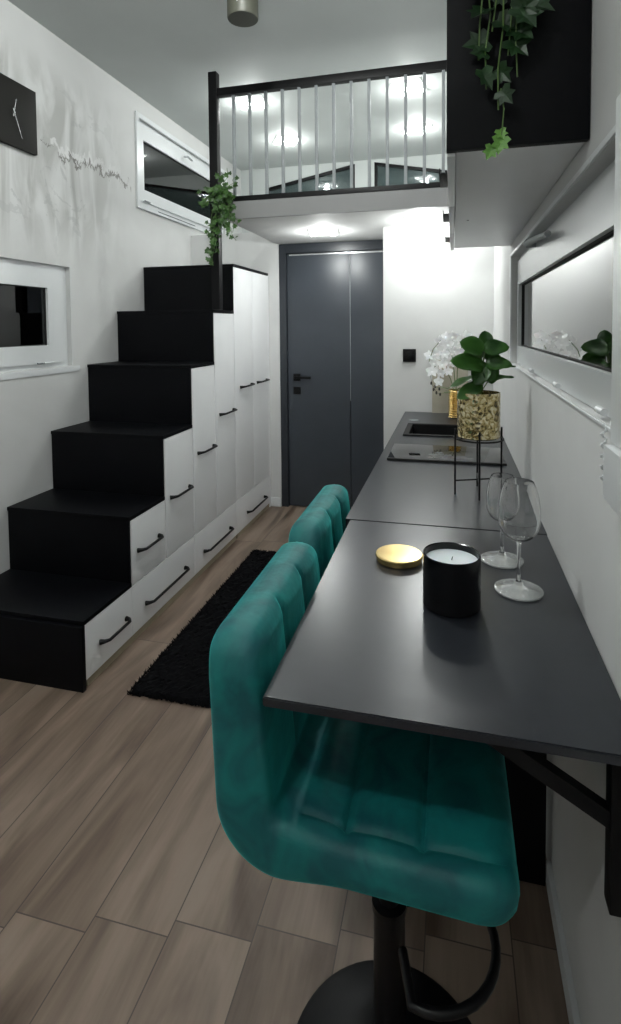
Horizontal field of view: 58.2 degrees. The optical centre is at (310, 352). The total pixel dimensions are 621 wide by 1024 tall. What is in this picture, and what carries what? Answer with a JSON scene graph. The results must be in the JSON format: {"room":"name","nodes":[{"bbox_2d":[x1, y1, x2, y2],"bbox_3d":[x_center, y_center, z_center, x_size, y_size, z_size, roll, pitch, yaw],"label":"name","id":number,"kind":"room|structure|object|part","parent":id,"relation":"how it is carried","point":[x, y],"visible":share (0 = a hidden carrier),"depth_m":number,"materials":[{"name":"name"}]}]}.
{"room":"studio apartment","nodes":[
{"label":"studio apartment","id":0,"kind":"room"},
{"bbox_2d":[0,0,241,573],"bbox_3d":[-1.685,-0.174,2.436,0.130,3.150,7.300,0,3,14],"label":"wall","id":1,"kind":"structure","parent":0,"point":[71,205],"depth_m":3.28,"materials":[{"name":"paint"}]},
{"bbox_2d":[0,73,37,155],"bbox_3d":[-1.502,-1.210,2.808,0.033,0.330,0.330,0,3,14],"label":"wall clock","id":2,"kind":"object","parent":1,"relation":"attached to","point":[18,121],"visible":1,"depth_m":2.84,"materials":[{"name":"black"}]},
{"bbox_2d":[0,258,79,379],"bbox_3d":[-1.599,-0.166,2.668,0.092,0.611,1.390,0,3,14],"label":"window","id":3,"kind":"structure","parent":1,"relation":"in","point":[33,316],"depth_m":3.01,"materials":[{"name":"white plastic"}]},
{"bbox_3d":[-1.610,-0.179,2.623,0.006,0.319,1.019,0,3,14],"label":"pane","id":4,"kind":"part","parent":3,"relation":"part of","materials":[{"name":"black glass"}]},
{"bbox_3d":[-1.600,-0.181,2.659,0.044,0.520,1.195,0,3,14],"label":"sash","id":5,"kind":"part","parent":3,"relation":"part of","materials":[{"name":"white plastic"}]},
{"bbox_3d":[-1.555,0.123,2.671,0.007,0.033,1.390,0,3,14],"label":"sill","id":6,"kind":"part","parent":3,"relation":"part of","materials":[{"name":"white plastic"}]},
{"bbox_2d":[134,111,227,233],"bbox_3d":[-1.042,-1.404,4.720,0.130,0.670,1.625,0,3,14],"label":"window","id":7,"kind":"structure","parent":1,"relation":"in","point":[169,178],"depth_m":4.44,"materials":[{"name":"white plastic"}]},
{"bbox_3d":[-1.061,-1.396,4.722,0.006,0.354,1.379,0,3,14],"label":"pane","id":8,"kind":"part","parent":7,"relation":"part of","materials":[{"name":"glass"}]},
{"bbox_2d":[8,0,446,170],"bbox_3d":[-0.459,-1.794,2.043,2.690,0.100,7.560,0,3,14],"label":"ceiling","id":9,"kind":"structure","parent":0,"point":[164,52],"depth_m":3.41,"materials":[{"name":"paint"}]},
{"bbox_2d":[227,0,258,26],"bbox_3d":[-0.327,-1.690,2.684,0.150,0.166,0.154,0,3,14],"label":"ceiling lamp","id":10,"kind":"object","parent":9,"relation":"attached to","point":[240,13],"visible":1,"depth_m":2.65,"materials":[{"name":"grey metal"}]},
{"bbox_2d":[235,96,263,109],"bbox_3d":[-0.437,-1.830,4.092,0.200,0.018,0.200,0,3,9],"label":"recessed light","id":11,"kind":"object","parent":9,"relation":"in","point":[257,102],"visible":0.8,"depth_m":4.07,"materials":[{"name":"white"}]},
{"bbox_2d":[273,136,297,145],"bbox_3d":[-0.212,-1.872,4.932,0.200,0.018,0.200,-1,3,-14],"label":"recessed light","id":12,"kind":"object","parent":9,"relation":"in","point":[292,141],"visible":0.74,"depth_m":4.91,"materials":[{"name":"white"}]},
{"bbox_2d":[390,79,426,96],"bbox_3d":[0.680,-1.829,3.859,0.200,0.018,0.200,1,3,26],"label":"recessed light","id":13,"kind":"object","parent":9,"relation":"in","point":[417,84],"visible":0.85,"depth_m":3.84,"materials":[{"name":"white"}]},
{"bbox_2d":[402,124,430,133],"bbox_3d":[0.887,-1.870,4.672,0.200,0.018,0.200,-1,3,-3],"label":"recessed light","id":14,"kind":"object","parent":9,"relation":"in","point":[411,128],"visible":0.85,"depth_m":4.64,"materials":[{"name":"white"}]},
{"bbox_2d":[191,232,281,505],"bbox_3d":[-0.625,0.140,4.744,0.785,2.285,0.060,0,3,14],"label":"wall","id":15,"kind":"structure","parent":0,"point":[250,250],"depth_m":4.64,"materials":[{"name":"white paint"}]},
{"bbox_2d":[271,497,280,506],"bbox_3d":[-0.288,1.247,4.672,0.086,0.075,0.013,0,3,14],"label":"baseboard","id":16,"kind":"structure","parent":15,"relation":"attached to","point":[275,501],"depth_m":4.67,"materials":[{"name":"white plastic"}]},
{"bbox_2d":[0,505,568,1023],"bbox_3d":[-0.430,1.432,2.195,2.690,0.060,7.560,0,3,14],"label":"floor","id":17,"kind":"structure","parent":0,"point":[126,897],"depth_m":1.46,"materials":[{"name":"brown wood"}]},
{"bbox_2d":[0,310,236,692],"bbox_3d":[-1.051,0.554,3.167,0.734,1.614,1.704,0,3,14],"label":"staircase","id":18,"kind":"structure","parent":17,"relation":"on","point":[141,502],"depth_m":3.00,"materials":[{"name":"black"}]},
{"bbox_2d":[84,588,132,679],"bbox_3d":[-0.900,1.238,2.490,0.018,0.234,0.348,0,3,14],"label":"drawer","id":19,"kind":"object","parent":18,"relation":"in","point":[104,623],"depth_m":2.46,"materials":[{"name":"white wood"}]},
{"bbox_3d":[-0.867,1.246,2.504,0.045,0.024,0.223,0,3,14],"label":"handle","id":20,"kind":"part","parent":18,"relation":"part of","materials":[{"name":"black metal"}]},
{"bbox_2d":[130,500,165,585],"bbox_3d":[-0.818,0.945,2.808,0.018,0.314,0.321,0,3,14],"label":"drawer","id":21,"kind":"object","parent":18,"relation":"in","point":[147,525],"depth_m":2.79,"materials":[{"name":"white wood"}]},
{"bbox_3d":[-0.793,0.951,2.791,0.045,0.024,0.223,0,3,14],"label":"handle","id":22,"kind":"part","parent":18,"relation":"part of","materials":[{"name":"black metal"}]},
{"bbox_2d":[131,536,194,634],"bbox_3d":[-0.775,1.214,2.980,0.018,0.234,0.661,0,3,14],"label":"drawer","id":23,"kind":"object","parent":18,"relation":"in","point":[155,580],"depth_m":2.91,"materials":[{"name":"white wood"}]},
{"bbox_3d":[-0.748,1.233,2.969,0.045,0.024,0.443,0,3,14],"label":"handle","id":24,"kind":"part","parent":18,"relation":"part of","materials":[{"name":"black metal"}]},
{"bbox_3d":[-0.738,0.767,3.122,0.018,0.638,0.325,0,3,14],"label":"door","id":25,"kind":"part","parent":18,"relation":"part of","materials":[{"name":"white wood"}]},
{"bbox_3d":[-0.710,0.775,3.112,0.045,0.024,0.243,0,3,14],"label":"handle","id":26,"kind":"part","parent":18,"relation":"part of","materials":[{"name":"black metal"}]},
{"bbox_3d":[-0.657,0.577,3.434,0.018,0.986,0.315,0,3,14],"label":"door","id":27,"kind":"part","parent":18,"relation":"part of","materials":[{"name":"white wood"}]},
{"bbox_3d":[-0.628,0.594,3.434,0.045,0.024,0.243,0,3,14],"label":"handle","id":28,"kind":"part","parent":18,"relation":"part of","materials":[{"name":"black metal"}]},
{"bbox_2d":[194,502,236,574],"bbox_3d":[-0.611,1.183,3.624,0.018,0.234,0.658,0,3,14],"label":"drawer","id":29,"kind":"object","parent":18,"relation":"in","point":[217,527],"depth_m":3.57,"materials":[{"name":"white wood"}]},
{"bbox_3d":[-0.584,1.206,3.613,0.045,0.024,0.433,0,3,14],"label":"handle","id":30,"kind":"part","parent":18,"relation":"part of","materials":[{"name":"black metal"}]},
{"bbox_3d":[-0.577,0.396,3.746,0.018,1.318,0.329,0,3,14],"label":"door","id":31,"kind":"part","parent":18,"relation":"part of","materials":[{"name":"white wood"}]},
{"bbox_3d":[-0.547,0.398,3.749,0.045,0.024,0.253,0,3,14],"label":"handle","id":32,"kind":"part","parent":18,"relation":"part of","materials":[{"name":"black metal"}]},
{"bbox_2d":[127,549,276,707],"bbox_3d":[-0.279,1.354,2.940,0.618,0.022,1.529,0,3,14],"label":"shaggy rug","id":33,"kind":"object","parent":17,"relation":"on","point":[180,673],"visible":0.36,"depth_m":2.55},
{"bbox_2d":[143,264,270,537],"bbox_3d":[-0.748,0.333,4.353,0.734,1.940,0.765,0,3,14],"label":"tall cabinet","id":34,"kind":"object","parent":17,"relation":"on","point":[245,290],"visible":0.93,"depth_m":4.09,"materials":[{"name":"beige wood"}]},
{"bbox_3d":[-0.861,0.360,3.998,0.690,1.921,0.019,0,3,14],"label":"panel","id":35,"kind":"part","parent":34,"relation":"part of","materials":[{"name":"black wood"}]},
{"bbox_3d":[-0.491,0.216,4.082,0.018,1.644,0.368,0,3,14],"label":"door","id":36,"kind":"part","parent":34,"relation":"part of","materials":[{"name":"white wood"}]},
{"bbox_3d":[-0.458,0.241,4.096,0.045,0.024,0.243,0,3,14],"label":"handle","id":37,"kind":"part","parent":34,"relation":"part of","materials":[{"name":"black metal"}]},
{"bbox_3d":[-0.439,1.149,4.298,0.018,0.234,0.724,0,3,14],"label":"drawer","id":38,"kind":"part","parent":34,"relation":"part of","materials":[{"name":"white wood"}]},
{"bbox_3d":[-0.404,1.171,4.319,0.045,0.024,0.413,0,3,14],"label":"handle","id":39,"kind":"part","parent":34,"relation":"part of","materials":[{"name":"black metal"}]},
{"bbox_3d":[-0.401,0.199,4.434,0.018,1.644,0.352,0,3,14],"label":"door","id":40,"kind":"part","parent":34,"relation":"part of","materials":[{"name":"white wood"}]},
{"bbox_2d":[289,484,349,579],"bbox_3d":[0.242,0.937,1.700,0.510,0.963,0.478,0,3,14],"label":"bar stool","id":41,"kind":"object","parent":17,"relation":"on","point":[322,525],"visible":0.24,"depth_m":1.61,"materials":[{"name":"teal fabric"}]},
{"bbox_2d":[209,542,519,1023],"bbox_3d":[0.128,0.953,1.125,0.510,0.988,0.478,0,3,14],"label":"bar stool","id":42,"kind":"object","parent":17,"relation":"on","point":[401,819],"visible":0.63,"depth_m":0.96,"materials":[{"name":"teal fabric"}]},
{"bbox_2d":[263,520,620,917],"bbox_3d":[0.293,0.984,1.251,0.561,0.910,0.839,0,3,14],"label":"table","id":43,"kind":"object","parent":17,"relation":"on","point":[527,681],"visible":0.88,"depth_m":0.98,"materials":[{"name":"laminate"}]},
{"bbox_2d":[375,544,422,568],"bbox_3d":[0.223,0.513,1.408,0.118,0.018,0.118,0,3,14],"label":"lid","id":44,"kind":"object","parent":43,"relation":"on","point":[395,556],"visible":1,"depth_m":1.39,"materials":[{"name":"gold metal"}]},
{"bbox_2d":[423,542,480,617],"bbox_3d":[0.298,0.476,1.177,0.119,0.112,0.119,0,3,14],"label":"candle jar","id":45,"kind":"object","parent":43,"relation":"on","point":[451,570],"visible":1,"depth_m":1.13,"materials":[{"name":"black glass"}]},
{"bbox_2d":[481,473,523,568],"bbox_3d":[0.479,0.412,1.393,0.104,0.216,0.104,0,3,14],"label":"wine glass","id":46,"kind":"object","parent":43,"relation":"on","point":[501,559],"visible":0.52,"depth_m":1.38,"materials":[{"name":"clear glass"}]},
{"bbox_2d":[494,478,543,601],"bbox_3d":[0.461,0.405,1.233,0.104,0.246,0.104,0,3,14],"label":"wine glass","id":47,"kind":"object","parent":43,"relation":"on","point":[519,506],"visible":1,"depth_m":1.20,"materials":[{"name":"clear glass"}]},
{"bbox_3d":[0.559,0.982,1.498,0.139,0.887,0.022,0,3,14],"label":"support panel","id":48,"kind":"part","parent":43,"relation":"part of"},
{"bbox_3d":[0.694,0.921,2.855,0.570,0.879,1.942,0,3,14],"label":"base cabinet","id":49,"kind":"object","parent":17,"relation":"on","visible":0},
{"bbox_2d":[346,412,546,534],"bbox_3d":[0.660,0.472,2.712,0.577,0.030,2.206,0,3,14],"label":"countertop","id":50,"kind":"structure","parent":49,"relation":"on","point":[395,491],"depth_m":2.02,"materials":[{"name":"laminate"}]},
{"bbox_2d":[403,423,459,437],"bbox_3d":[0.713,0.512,3.145,0.350,0.164,0.370,0,3,14],"label":"sink","id":51,"kind":"object","parent":50,"relation":"in","point":[412,429],"visible":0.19,"depth_m":3.29,"materials":[{"name":"black stone"}]},
{"bbox_2d":[409,425,456,434],"bbox_3d":[0.713,0.515,3.145,0.297,0.158,0.315,0,3,14],"label":"basin","id":52,"kind":"object","parent":51,"relation":"in","point":[413,429],"depth_m":3.29,"materials":[{"name":"black stone"}]},
{"bbox_2d":[387,444,506,465],"bbox_3d":[0.620,0.460,2.556,0.501,0.009,0.330,0,3,14],"label":"cooktop","id":53,"kind":"object","parent":50,"relation":"in","point":[401,452],"visible":0.9,"depth_m":2.53,"materials":[{"name":"black glass"}]},
{"bbox_2d":[424,330,471,418],"bbox_3d":[0.895,0.133,3.546,0.344,0.562,0.184,0,3,14],"label":"orchid plant","id":54,"kind":"object","parent":50,"relation":"on","point":[448,337],"visible":0.7,"depth_m":3.53,"materials":[{"name":"white plant"}]},
{"bbox_3d":[0.893,0.090,3.548,0.280,0.353,0.029,0,3,5],"label":"stem","id":55,"kind":"part","parent":54,"relation":"part of","materials":[{"name":"green"}]},
{"bbox_2d":[432,360,467,412],"bbox_3d":[0.936,0.226,3.743,0.235,0.359,0.015,0,3,14],"label":"cutting board","id":56,"kind":"object","parent":50,"relation":"on","point":[439,403],"visible":0.24,"depth_m":3.75,"materials":[{"name":"beige wood"}]},
{"bbox_2d":[453,427,503,500],"bbox_3d":[0.588,0.377,1.956,0.172,0.231,0.172,-3,4,-42],"label":"plant stand","id":57,"kind":"object","parent":50,"relation":"on","point":[478,471],"visible":0.72,"depth_m":1.94,"materials":[{"name":"black metal"}]},
{"bbox_3d":[0.503,0.378,1.943,0.006,0.231,0.006,-1,3,-8],"label":"leg","id":58,"kind":"part","parent":57,"relation":"part of","materials":[{"name":"black metal"}]},
{"bbox_3d":[0.610,0.373,2.039,0.006,0.231,0.006,-1,3,-8],"label":"leg","id":59,"kind":"part","parent":57,"relation":"part of","materials":[{"name":"black metal"}]},
{"bbox_3d":[0.567,0.381,1.872,0.006,0.231,0.006,1,3,37],"label":"leg","id":60,"kind":"part","parent":57,"relation":"part of","materials":[{"name":"black metal"}]},
{"bbox_2d":[449,331,515,440],"bbox_3d":[0.598,0.108,1.948,0.224,0.372,0.160,0,3,14],"label":"potted plant","id":61,"kind":"object","parent":57,"relation":"on","point":[478,409],"visible":1,"depth_m":1.91,"materials":[{"name":"green plant"}]},
{"bbox_3d":[0.587,0.215,1.948,0.144,0.158,0.144,0,3,14],"label":"pot","id":62,"kind":"part","parent":61,"relation":"part of","materials":[{"name":"beige stone"}]},
{"bbox_3d":[0.603,0.077,1.939,0.046,0.196,0.059,0,3,14],"label":"stem","id":63,"kind":"part","parent":61,"relation":"part of","materials":[{"name":"green plant"}]},
{"bbox_3d":[0.673,0.375,1.968,0.006,0.231,0.006,1,3,37],"label":"leg","id":64,"kind":"part","parent":57,"relation":"part of","materials":[{"name":"black metal"}]},
{"bbox_2d":[229,207,448,243],"bbox_3d":[0.170,-0.947,4.518,2.430,0.105,2.280,0,3,14],"label":"ceiling","id":65,"kind":"structure","parent":0,"point":[354,226],"depth_m":3.73,"materials":[{"name":"white paint"}]},
{"bbox_2d":[309,229,336,235],"bbox_3d":[0.092,-0.860,3.995,0.200,0.018,0.200,0,3,3],"label":"recessed light","id":66,"kind":"object","parent":65,"relation":"in","point":[313,232],"visible":1,"depth_m":3.93,"materials":[{"name":"white"}]},
{"bbox_2d":[208,60,446,309],"bbox_3d":[0.217,-1.015,3.329,1.745,1.480,0.052,0,3,14],"label":"loft railing","id":67,"kind":"object","parent":65,"relation":"on","point":[215,93],"visible":0.77,"depth_m":3.35,"materials":[{"name":"black metal"}]},
{"bbox_3d":[-0.602,-1.017,3.538,0.055,1.480,0.052,0,3,14],"label":"post","id":68,"kind":"part","parent":67,"relation":"part of","materials":[{"name":"black metal"}]},
{"bbox_2d":[197,170,241,265],"bbox_3d":[-0.556,-0.838,3.434,0.285,0.600,0.132,0,3,5],"label":"ivy plant","id":69,"kind":"object","parent":67,"relation":"attached to","point":[221,194],"visible":1,"depth_m":3.41,"materials":[{"name":"green plant"}]},
{"bbox_3d":[0.239,-1.627,3.294,1.689,0.047,0.046,0,3,14],"label":"rail","id":70,"kind":"part","parent":67,"relation":"part of","materials":[{"name":"black metal"}]},
{"bbox_3d":[0.256,-0.962,3.323,1.665,0.031,0.050,0,3,14],"label":"rail","id":71,"kind":"part","parent":67,"relation":"part of","materials":[{"name":"black metal"}]},
{"bbox_2d":[404,214,440,224],"bbox_3d":[0.714,-0.844,3.537,0.200,0.018,0.200,0,3,20],"label":"recessed light","id":72,"kind":"object","parent":65,"relation":"in","point":[435,218],"visible":1,"depth_m":3.49,"materials":[{"name":"white plastic"}]},
{"bbox_2d":[241,154,446,232],"bbox_3d":[0.473,-0.348,5.715,2.430,3.150,0.130,0,3,14],"label":"wall","id":73,"kind":"structure","parent":0,"point":[432,161],"depth_m":5.66,"materials":[{"name":"paint"}]},
{"bbox_2d":[269,164,354,193],"bbox_3d":[-0.003,-1.560,5.748,0.945,0.676,0.054,0,3,14],"label":"window","id":74,"kind":"structure","parent":73,"relation":"in","point":[342,174],"depth_m":5.72,"materials":[{"name":"black glass"}]},
{"bbox_2d":[374,162,446,185],"bbox_3d":[1.071,-1.557,5.474,0.880,0.677,0.054,0,3,14],"label":"window","id":75,"kind":"structure","parent":73,"relation":"in","point":[396,172],"depth_m":5.52,"materials":[{"name":"black glass"}]},
{"bbox_2d":[383,223,493,448],"bbox_3d":[0.875,0.222,3.848,0.726,2.180,0.120,0,3,14],"label":"wall","id":76,"kind":"structure","parent":0,"point":[430,290],"depth_m":3.79,"materials":[{"name":"white paint"}]},
{"bbox_2d":[403,349,415,361],"bbox_3d":[0.676,0.017,3.817,0.088,0.088,0.014,0,3,14],"label":"light switch","id":77,"kind":"object","parent":76,"relation":"attached to","point":[409,355],"visible":1,"depth_m":3.81,"materials":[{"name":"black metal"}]},
{"bbox_2d":[493,0,620,1023],"bbox_3d":[0.796,-0.167,1.804,0.130,3.150,7.300,0,3,14],"label":"wall","id":78,"kind":"structure","parent":0,"point":[552,444],"depth_m":1.16,"materials":[{"name":"white paint"}]},
{"bbox_2d":[227,187,448,219],"bbox_3d":[0.256,-0.890,3.311,1.665,0.107,0.020,0,3,14],"label":"loft floor edge","id":79,"kind":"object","parent":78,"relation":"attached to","point":[427,197],"depth_m":3.31,"materials":[{"name":"grey paint"}]},
{"bbox_2d":[439,0,591,250],"bbox_3d":[0.593,-0.833,1.864,0.292,0.766,1.560,0,3,14],"label":"upper cabinet","id":80,"kind":"object","parent":78,"relation":"attached to","point":[491,200],"visible":0.99,"depth_m":1.14,"materials":[{"name":"black wood"}]},
{"bbox_3d":[0.340,-0.446,1.424,0.020,0.014,0.140,0,3,14],"label":"handle","id":81,"kind":"part","parent":80,"relation":"part of","materials":[{"name":"black metal"}]},
{"bbox_3d":[0.467,-0.470,1.920,0.020,0.014,0.140,0,3,14],"label":"handle","id":82,"kind":"part","parent":80,"relation":"part of","materials":[{"name":"black metal"}]},
{"bbox_3d":[0.593,-0.494,2.417,0.020,0.014,0.140,0,3,14],"label":"handle","id":83,"kind":"part","parent":80,"relation":"part of","materials":[{"name":"black metal"}]},
{"bbox_3d":[0.356,-0.808,1.406,0.018,0.764,0.509,0,3,14],"label":"door","id":84,"kind":"part","parent":80,"relation":"part of","materials":[{"name":"white wood"}]},
{"bbox_3d":[0.610,-0.857,2.399,0.018,0.764,0.509,0,3,14],"label":"door","id":85,"kind":"part","parent":80,"relation":"part of","materials":[{"name":"white wood"}]},
{"bbox_3d":[0.483,-0.833,1.903,0.018,0.764,0.509,0,3,14],"label":"door","id":86,"kind":"part","parent":80,"relation":"part of","materials":[{"name":"white wood"}]},
{"bbox_2d":[462,0,554,159],"bbox_3d":[0.407,-0.864,1.139,0.201,0.960,0.232,0,3,14],"label":"ivy","id":87,"kind":"object","parent":80,"relation":"hanging from","point":[518,21],"visible":1,"depth_m":1.09,"materials":[{"name":"green plant"}]},
{"bbox_3d":[0.399,-0.903,1.121,0.122,0.841,0.108,0,3,14],"label":"stem","id":88,"kind":"part","parent":87,"relation":"part of","materials":[{"name":"green plant"}]},
{"bbox_3d":[0.378,-0.473,1.099,0.009,0.095,0.003,0,3,14],"label":"tip stem","id":89,"kind":"part","parent":87,"relation":"part of","materials":[{"name":"green plant"}]},
{"bbox_3d":[0.413,-0.799,1.116,0.272,0.760,0.020,0,3,14],"label":"panel","id":90,"kind":"part","parent":80,"relation":"part of","materials":[{"name":"black wood"}]},
{"bbox_2d":[509,125,615,431],"bbox_3d":[0.729,-0.154,1.666,0.112,0.508,1.880,0,3,14],"label":"window","id":91,"kind":"structure","parent":78,"relation":"in","point":[565,272],"depth_m":1.38,"materials":[{"name":"white plastic"}]},
{"bbox_3d":[0.715,-0.360,1.750,0.042,0.059,0.456,0,3,14],"label":"handle","id":92,"kind":"part","parent":91,"relation":"part of","materials":[{"name":"grey paint"}]},
{"bbox_3d":[0.715,0.091,1.718,0.024,0.005,1.770,0,3,14],"label":"sill","id":93,"kind":"part","parent":91,"relation":"part of","materials":[{"name":"white plastic"}]},
{"bbox_3d":[0.751,-0.151,1.640,0.055,0.485,1.840,0,3,14],"label":"frame","id":94,"kind":"part","parent":91,"relation":"part of","materials":[{"name":"white plastic"}]},
{"bbox_3d":[0.734,-0.127,1.648,0.006,0.271,1.704,0,3,14],"label":"pane","id":95,"kind":"part","parent":91,"relation":"part of","materials":[{"name":"clear glass"}]},
{"bbox_2d":[599,93,620,517],"bbox_3d":[0.437,-0.074,0.741,0.036,0.600,0.277,0,3,14],"label":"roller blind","id":96,"kind":"object","parent":91,"relation":"attached to","point":[611,466],"visible":1,"depth_m":0.82,"materials":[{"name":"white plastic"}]},
{"bbox_3d":[0.463,0.161,0.882,0.011,0.099,0.014,0,3,14],"label":"bead chain","id":97,"kind":"part","parent":96,"relation":"part of","materials":[{"name":"white plastic"}]},
{"bbox_2d":[546,860,580,1023],"bbox_3d":[0.240,1.472,-0.064,0.014,0.062,3.235,0,3,14],"label":"baseboard","id":98,"kind":"structure","parent":78,"relation":"attached to","point":[567,980],"depth_m":1.29,"materials":[{"name":"white plastic"}]},
{"bbox_3d":[0.228,0.190,4.642,0.919,2.180,0.040,0,3,14],"label":"wall","id":99,"kind":"structure","parent":0,"visible":0},
{"bbox_2d":[279,240,383,509],"bbox_3d":[0.201,0.198,4.537,0.915,2.175,0.138,0,3,14],"label":"door","id":100,"kind":"structure","parent":99,"relation":"in","point":[331,293],"depth_m":4.53,"materials":[{"name":"grey wood"}]},
{"bbox_3d":[-0.069,0.256,4.568,0.160,0.170,0.060,0,3,14],"label":"handle","id":101,"kind":"part","parent":100,"relation":"part of","materials":[{"name":"black metal"}]},
{"bbox_3d":[0.489,0.235,4.477,0.327,2.092,0.045,0,3,14],"label":"panel","id":102,"kind":"part","parent":100,"relation":"part of","materials":[{"name":"paint"}]}
]}

